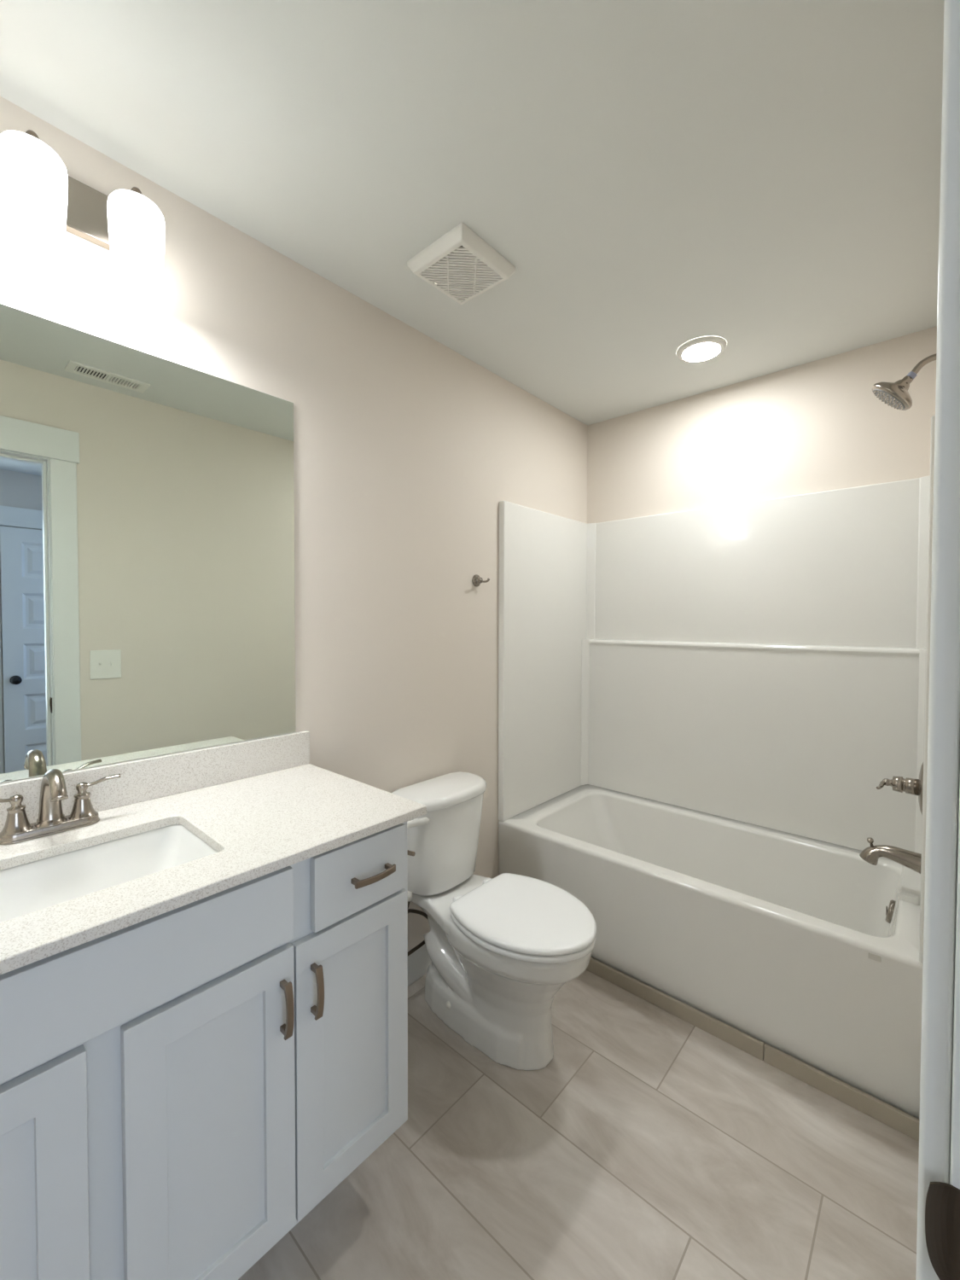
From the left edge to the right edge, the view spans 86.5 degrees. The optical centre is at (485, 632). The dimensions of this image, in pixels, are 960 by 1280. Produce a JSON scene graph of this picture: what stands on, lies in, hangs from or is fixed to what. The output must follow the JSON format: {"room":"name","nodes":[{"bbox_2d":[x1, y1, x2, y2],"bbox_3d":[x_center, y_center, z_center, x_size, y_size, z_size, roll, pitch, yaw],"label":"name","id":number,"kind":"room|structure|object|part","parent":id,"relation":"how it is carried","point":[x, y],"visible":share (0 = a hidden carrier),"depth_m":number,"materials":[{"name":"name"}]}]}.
{"room":"bathroom","nodes":[
{"label":"bathroom","id":0,"kind":"room"},
{"bbox_2d":[0,96,587,950],"bbox_3d":[-0.445,0.130,1.787,0.100,2.503,3.135,1,2,41],"label":"wall","id":1,"kind":"structure","parent":0,"point":[407,449],"depth_m":1.74,"materials":[{"name":"beige paint"}]},
{"bbox_2d":[0,129,165,285],"bbox_3d":[-0.910,-0.896,1.021,0.180,0.202,0.451,1,2,41],"label":"vanity light","id":2,"kind":"object","parent":1,"relation":"attached to","point":[39,200],"visible":1,"depth_m":1.07,"materials":[{"name":"white glass"}]},
{"bbox_3d":[-0.916,-0.957,1.025,0.129,0.034,0.040,1,2,41],"label":"shade arm","id":3,"kind":"part","parent":2,"relation":"part of","materials":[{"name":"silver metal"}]},
{"bbox_3d":[-0.883,-0.867,0.997,0.106,0.146,0.106,1,2,41],"label":"lamp shade","id":4,"kind":"part","parent":2,"relation":"part of","materials":[{"name":"white glass"}]},
{"bbox_3d":[-0.768,-0.870,1.127,0.106,0.146,0.106,1,2,41],"label":"lamp shade","id":5,"kind":"part","parent":2,"relation":"part of","materials":[{"name":"white glass"}]},
{"bbox_3d":[-0.801,-0.960,1.154,0.129,0.034,0.040,1,2,41],"label":"shade arm","id":6,"kind":"part","parent":2,"relation":"part of","materials":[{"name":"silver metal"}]},
{"bbox_2d":[0,303,295,782],"bbox_3d":[-0.966,-0.183,1.109,0.005,0.993,1.169,1,2,41],"label":"mirror","id":7,"kind":"object","parent":1,"relation":"attached to","point":[147,501],"visible":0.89,"depth_m":1.23,"materials":[{"name":"clear glass"}]},
{"bbox_2d":[0,730,309,831],"bbox_3d":[-0.957,0.365,1.122,0.020,0.101,1.232,1,2,41],"label":"backsplash","id":8,"kind":"structure","parent":1,"relation":"attached to","point":[141,780],"depth_m":1.29,"materials":[{"name":"white stone"}]},
{"bbox_2d":[407,890,427,956],"bbox_3d":[-0.296,1.031,1.795,0.285,0.266,0.090,-1,2,-30],"label":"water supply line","id":9,"kind":"object","parent":1,"relation":"attached to","point":[410,893],"visible":0.25,"depth_m":1.82,"materials":[{"name":"metal"}]},
{"bbox_2d":[407,943,431,986],"bbox_3d":[-0.265,1.257,1.933,0.014,0.125,0.985,1,2,41],"label":"baseboard","id":10,"kind":"structure","parent":1,"relation":"attached to","point":[419,961],"depth_m":1.94,"materials":[{"name":"white paint"}]},
{"bbox_2d":[471,574,489,587],"bbox_3d":[-0.019,-0.219,2.149,0.048,0.052,0.072,1,2,41],"label":"robe hook","id":11,"kind":"object","parent":1,"relation":"attached to","point":[476,579],"visible":1,"depth_m":2.15,"materials":[{"name":"silver metal"}]},
{"bbox_2d":[0,0,944,425],"bbox_3d":[0.111,-1.148,1.268,1.576,0.080,3.135,1,2,41],"label":"ceiling","id":12,"kind":"structure","parent":0,"point":[654,177],"depth_m":1.16,"materials":[{"name":"paint"}]},
{"bbox_2d":[407,222,515,304],"bbox_3d":[-0.071,-1.097,1.547,0.232,0.035,0.236,1,2,41],"label":"exhaust fan cover","id":13,"kind":"object","parent":12,"relation":"attached to","point":[460,264],"visible":1,"depth_m":1.51,"materials":[{"name":"white plastic"}]},
{"bbox_2d":[419,246,502,301],"bbox_3d":[-0.071,-1.083,1.548,0.184,0.005,0.184,1,2,41],"label":"grille","id":14,"kind":"object","parent":13,"relation":"attached to","point":[461,273],"depth_m":1.53,"materials":[{"name":"white plastic"}]},
{"bbox_2d":[676,336,727,361],"bbox_3d":[0.857,-1.118,2.024,0.183,0.012,0.183,1,2,41],"label":"recessed light","id":15,"kind":"object","parent":12,"relation":"in","point":[700,349],"visible":1,"depth_m":2.01,"materials":[{"name":"white plastic"}]},
{"bbox_2d":[238,969,919,1279],"bbox_3d":[0.125,1.365,1.310,1.526,0.060,3.035,1,2,41],"label":"floor","id":16,"kind":"structure","parent":0,"point":[649,1145],"depth_m":1.26,"materials":[{"name":"beige tile"}]},
{"bbox_2d":[0,821,407,1279],"bbox_3d":[-0.753,0.891,0.942,0.580,0.900,1.176,1,2,41],"label":"vanity cabinet","id":17,"kind":"object","parent":16,"relation":"on","point":[182,1087],"visible":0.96,"depth_m":0.87,"materials":[{"name":"grey paint"}]},
{"bbox_3d":[-0.677,0.887,0.654,0.018,0.551,0.270,1,2,41],"label":"door","id":18,"kind":"part","parent":17,"relation":"part of","materials":[{"name":"grey paint"}]},
{"bbox_3d":[-0.466,0.881,0.892,0.018,0.551,0.276,1,2,41],"label":"door","id":19,"kind":"part","parent":17,"relation":"part of","materials":[{"name":"grey paint"}]},
{"bbox_2d":[0,730,426,975],"bbox_3d":[-0.756,0.380,0.944,0.557,0.120,1.232,1,2,41],"label":"countertop","id":20,"kind":"structure","parent":17,"relation":"on","point":[261,804],"depth_m":1.12,"materials":[{"name":"white stone"}]},
{"bbox_2d":[0,768,121,844],"bbox_3d":[-0.898,0.348,1.059,0.156,0.139,0.198,0,1,4],"label":"faucet","id":21,"kind":"object","parent":20,"relation":"on","point":[51,820],"visible":1,"depth_m":1.05,"materials":[{"name":"silver metal"}]},
{"bbox_3d":[-0.961,0.330,0.999,0.015,0.019,0.069,1,1,27],"label":"lever","id":22,"kind":"part","parent":21,"relation":"part of","materials":[{"name":"silver metal"}]},
{"bbox_3d":[-0.946,0.364,1.031,0.050,0.074,0.050,1,2,41],"label":"handle","id":23,"kind":"part","parent":21,"relation":"part of","materials":[{"name":"silver metal"}]},
{"bbox_3d":[-0.911,0.407,1.071,0.054,0.018,0.166,1,2,41],"label":"plate","id":24,"kind":"part","parent":21,"relation":"part of","materials":[{"name":"silver metal"}]},
{"bbox_3d":[-0.880,0.340,1.043,0.134,0.123,0.052,1,2,41],"label":"spout","id":25,"kind":"part","parent":21,"relation":"part of","materials":[{"name":"silver metal"}]},
{"bbox_3d":[-0.876,0.363,1.110,0.050,0.074,0.050,1,2,41],"label":"handle","id":26,"kind":"part","parent":21,"relation":"part of","materials":[{"name":"silver metal"}]},
{"bbox_3d":[-0.847,0.328,1.128,0.069,0.019,0.015,-1,2,-34],"label":"lever","id":27,"kind":"part","parent":21,"relation":"part of","materials":[{"name":"silver metal"}]},
{"bbox_2d":[0,824,218,922],"bbox_3d":[-0.737,0.516,0.923,0.297,0.150,0.446,1,2,41],"label":"sink","id":28,"kind":"object","parent":20,"relation":"in","point":[29,887],"visible":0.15,"depth_m":1.04,"materials":[{"name":"white ceramic"}]},
{"bbox_3d":[-0.372,0.707,0.956,0.034,0.102,0.015,1,2,41],"label":"handle","id":29,"kind":"part","parent":17,"relation":"part of","materials":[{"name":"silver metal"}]},
{"bbox_3d":[-0.330,0.706,1.003,0.034,0.102,0.015,1,2,41],"label":"handle","id":30,"kind":"part","parent":17,"relation":"part of","materials":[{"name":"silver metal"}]},
{"bbox_3d":[-0.280,0.879,1.103,0.018,0.547,0.278,1,2,41],"label":"door","id":31,"kind":"part","parent":17,"relation":"part of","materials":[{"name":"grey paint"}]},
{"bbox_3d":[-0.269,0.523,1.107,0.018,0.150,0.230,1,2,41],"label":"drawer","id":32,"kind":"part","parent":17,"relation":"part of","materials":[{"name":"grey paint"}]},
{"bbox_3d":[-0.238,0.525,1.103,0.034,0.015,0.104,1,2,41],"label":"handle","id":33,"kind":"part","parent":17,"relation":"part of","materials":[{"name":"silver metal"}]},
{"bbox_2d":[407,849,415,855],"bbox_3d":[-0.237,0.554,1.295,0.127,0.044,0.042,1,2,34],"label":"toilet paper holder","id":34,"kind":"object","parent":17,"relation":"attached to","point":[410,852],"visible":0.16,"depth_m":1.27,"materials":[{"name":"silver metal"}]},
{"bbox_2d":[391,771,596,1070],"bbox_3d":[0.025,0.945,1.698,0.722,0.760,0.421,1,2,41],"label":"toilet","id":35,"kind":"object","parent":16,"relation":"on","point":[500,949],"visible":0.99,"depth_m":1.63,"materials":[{"name":"white ceramic"}]},
{"bbox_3d":[-0.233,0.636,1.698,0.097,0.029,0.014,0,1,-22],"label":"lever arm","id":36,"kind":"part","parent":35,"relation":"part of","materials":[{"name":"white plastic"}]},
{"bbox_3d":[-0.154,0.580,1.868,0.216,0.038,0.392,1,2,41],"label":"tank lid","id":37,"kind":"part","parent":35,"relation":"part of","materials":[{"name":"white ceramic"}]},
{"bbox_3d":[-0.154,0.756,1.872,0.193,0.314,0.372,1,2,41],"label":"tank","id":38,"kind":"part","parent":35,"relation":"part of","materials":[{"name":"white ceramic"}]},
{"bbox_3d":[0.042,1.123,1.706,0.672,0.404,0.363,1,2,41],"label":"bowl","id":39,"kind":"part","parent":35,"relation":"part of","materials":[{"name":"white ceramic"}]},
{"bbox_3d":[0.139,0.888,1.616,0.444,0.022,0.380,1,2,41],"label":"lid","id":40,"kind":"part","parent":35,"relation":"part of","materials":[{"name":"white plastic"}]},
{"bbox_3d":[0.139,0.912,1.616,0.442,0.020,0.378,1,2,41],"label":"seat","id":41,"kind":"part","parent":35,"relation":"part of","materials":[{"name":"white plastic"}]},
{"bbox_2d":[498,784,923,1119],"bbox_3d":[0.862,1.070,2.100,1.474,0.491,0.763,1,2,41],"label":"bathtub","id":42,"kind":"object","parent":16,"relation":"on","point":[807,948],"visible":0.77,"depth_m":1.78,"materials":[{"name":"white plastic"}]},
{"bbox_2d":[498,414,935,963],"bbox_3d":[0.865,0.137,2.079,1.474,1.427,0.761,1,2,41],"label":"shower surround","id":43,"kind":"object","parent":42,"relation":"on","point":[765,662],"visible":0.93,"depth_m":2.28,"materials":[{"name":"white plastic"}]},
{"bbox_3d":[0.323,0.125,2.558,0.029,1.427,0.761,1,2,41],"label":"panel","id":44,"kind":"part","parent":43,"relation":"part of","materials":[{"name":"white plastic"}]},
{"bbox_3d":[1.087,0.447,2.340,1.416,0.797,0.028,1,2,41],"label":"panel","id":45,"kind":"part","parent":43,"relation":"part of","materials":[{"name":"white plastic"}]},
{"bbox_3d":[1.107,-0.253,2.345,1.416,0.659,0.029,1,2,41],"label":"panel","id":46,"kind":"part","parent":43,"relation":"part of","materials":[{"name":"white plastic"}]},
{"bbox_2d":[859,837,921,873],"bbox_3d":[1.332,0.732,1.675,0.168,0.084,0.062,1,2,41],"label":"tub spout","id":47,"kind":"object","parent":43,"relation":"attached to","point":[912,860],"visible":0.99,"depth_m":1.66,"materials":[{"name":"silver metal"}]},
{"bbox_3d":[1.292,0.707,1.710,0.021,0.036,0.019,1,2,41],"label":"diverter knob","id":48,"kind":"part","parent":47,"relation":"part of","materials":[{"name":"silver metal"}]},
{"bbox_2d":[876,762,923,814],"bbox_3d":[1.348,0.494,1.656,0.118,0.170,0.170,1,2,41],"label":"shower valve","id":49,"kind":"object","parent":43,"relation":"attached to","point":[911,786],"visible":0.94,"depth_m":1.63,"materials":[{"name":"silver metal"}]},
{"bbox_3d":[1.293,0.498,1.667,0.066,0.021,0.019,-1,2,-33],"label":"lever","id":50,"kind":"part","parent":49,"relation":"part of","materials":[{"name":"silver metal"}]},
{"bbox_3d":[1.406,0.149,1.601,0.030,1.427,0.761,1,2,41],"label":"panel","id":51,"kind":"part","parent":43,"relation":"part of","materials":[{"name":"white plastic"}]},
{"bbox_3d":[1.333,0.917,1.678,0.025,0.074,0.074,1,2,41],"label":"overflow plate","id":52,"kind":"part","parent":42,"relation":"part of","materials":[{"name":"silver metal"}]},
{"bbox_2d":[763,1043,919,1141],"bbox_3d":[1.007,1.307,1.460,0.374,0.052,0.013,1,2,41],"label":"trim","id":53,"kind":"structure","parent":16,"relation":"on","point":[888,1114],"depth_m":1.44,"materials":[{"name":"tile"}]},
{"bbox_2d":[586,957,764,1060],"bbox_3d":[0.464,1.294,1.940,1.070,0.052,0.013,1,2,41],"label":"trim","id":54,"kind":"structure","parent":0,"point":[730,1035],"depth_m":1.75,"materials":[{"name":"tile"}]},
{"bbox_2d":[587,325,936,523],"bbox_3d":[1.151,0.119,2.402,1.476,2.503,0.100,1,2,41],"label":"wall","id":55,"kind":"structure","parent":0,"point":[820,425],"depth_m":2.22,"materials":[{"name":"beige paint"}]},
{"bbox_3d":[0.742,0.117,0.738,0.116,2.583,3.135,1,2,41],"label":"wall","id":56,"kind":"structure","parent":0,"visible":0},
{"bbox_2d":[872,353,936,410],"bbox_3d":[1.348,-0.800,1.627,0.184,0.171,0.134,1,2,41],"label":"shower fixture","id":57,"kind":"object","parent":56,"relation":"attached to","point":[895,394],"visible":0.91,"depth_m":1.62,"materials":[{"name":"silver metal"}]},
{"bbox_3d":[1.381,-0.833,1.599,0.095,0.064,0.020,1,2,41],"label":"arm","id":58,"kind":"part","parent":57,"relation":"part of","materials":[{"name":"silver metal"}]},
{"bbox_2d":[915,0,959,1279],"bbox_3d":[0.315,0.322,0.357,0.015,2.070,0.093,1,2,41],"label":"trim","id":59,"kind":"structure","parent":56,"relation":"attached to","point":[944,701],"depth_m":0.32,"materials":[{"name":"white paint"}]},
{"bbox_2d":[925,771,959,1279],"bbox_3d":[0.074,0.322,-0.005,0.127,2.085,0.790,1,2,41],"label":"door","id":60,"kind":"structure","parent":56,"relation":"in","point":[942,1207],"depth_m":0.31,"materials":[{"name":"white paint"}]},
{"bbox_3d":[0.297,0.374,0.303,0.056,0.069,0.008,1,2,32],"label":"strike plate","id":61,"kind":"part","parent":60,"relation":"part of","materials":[{"name":"brown metal"}]}
]}

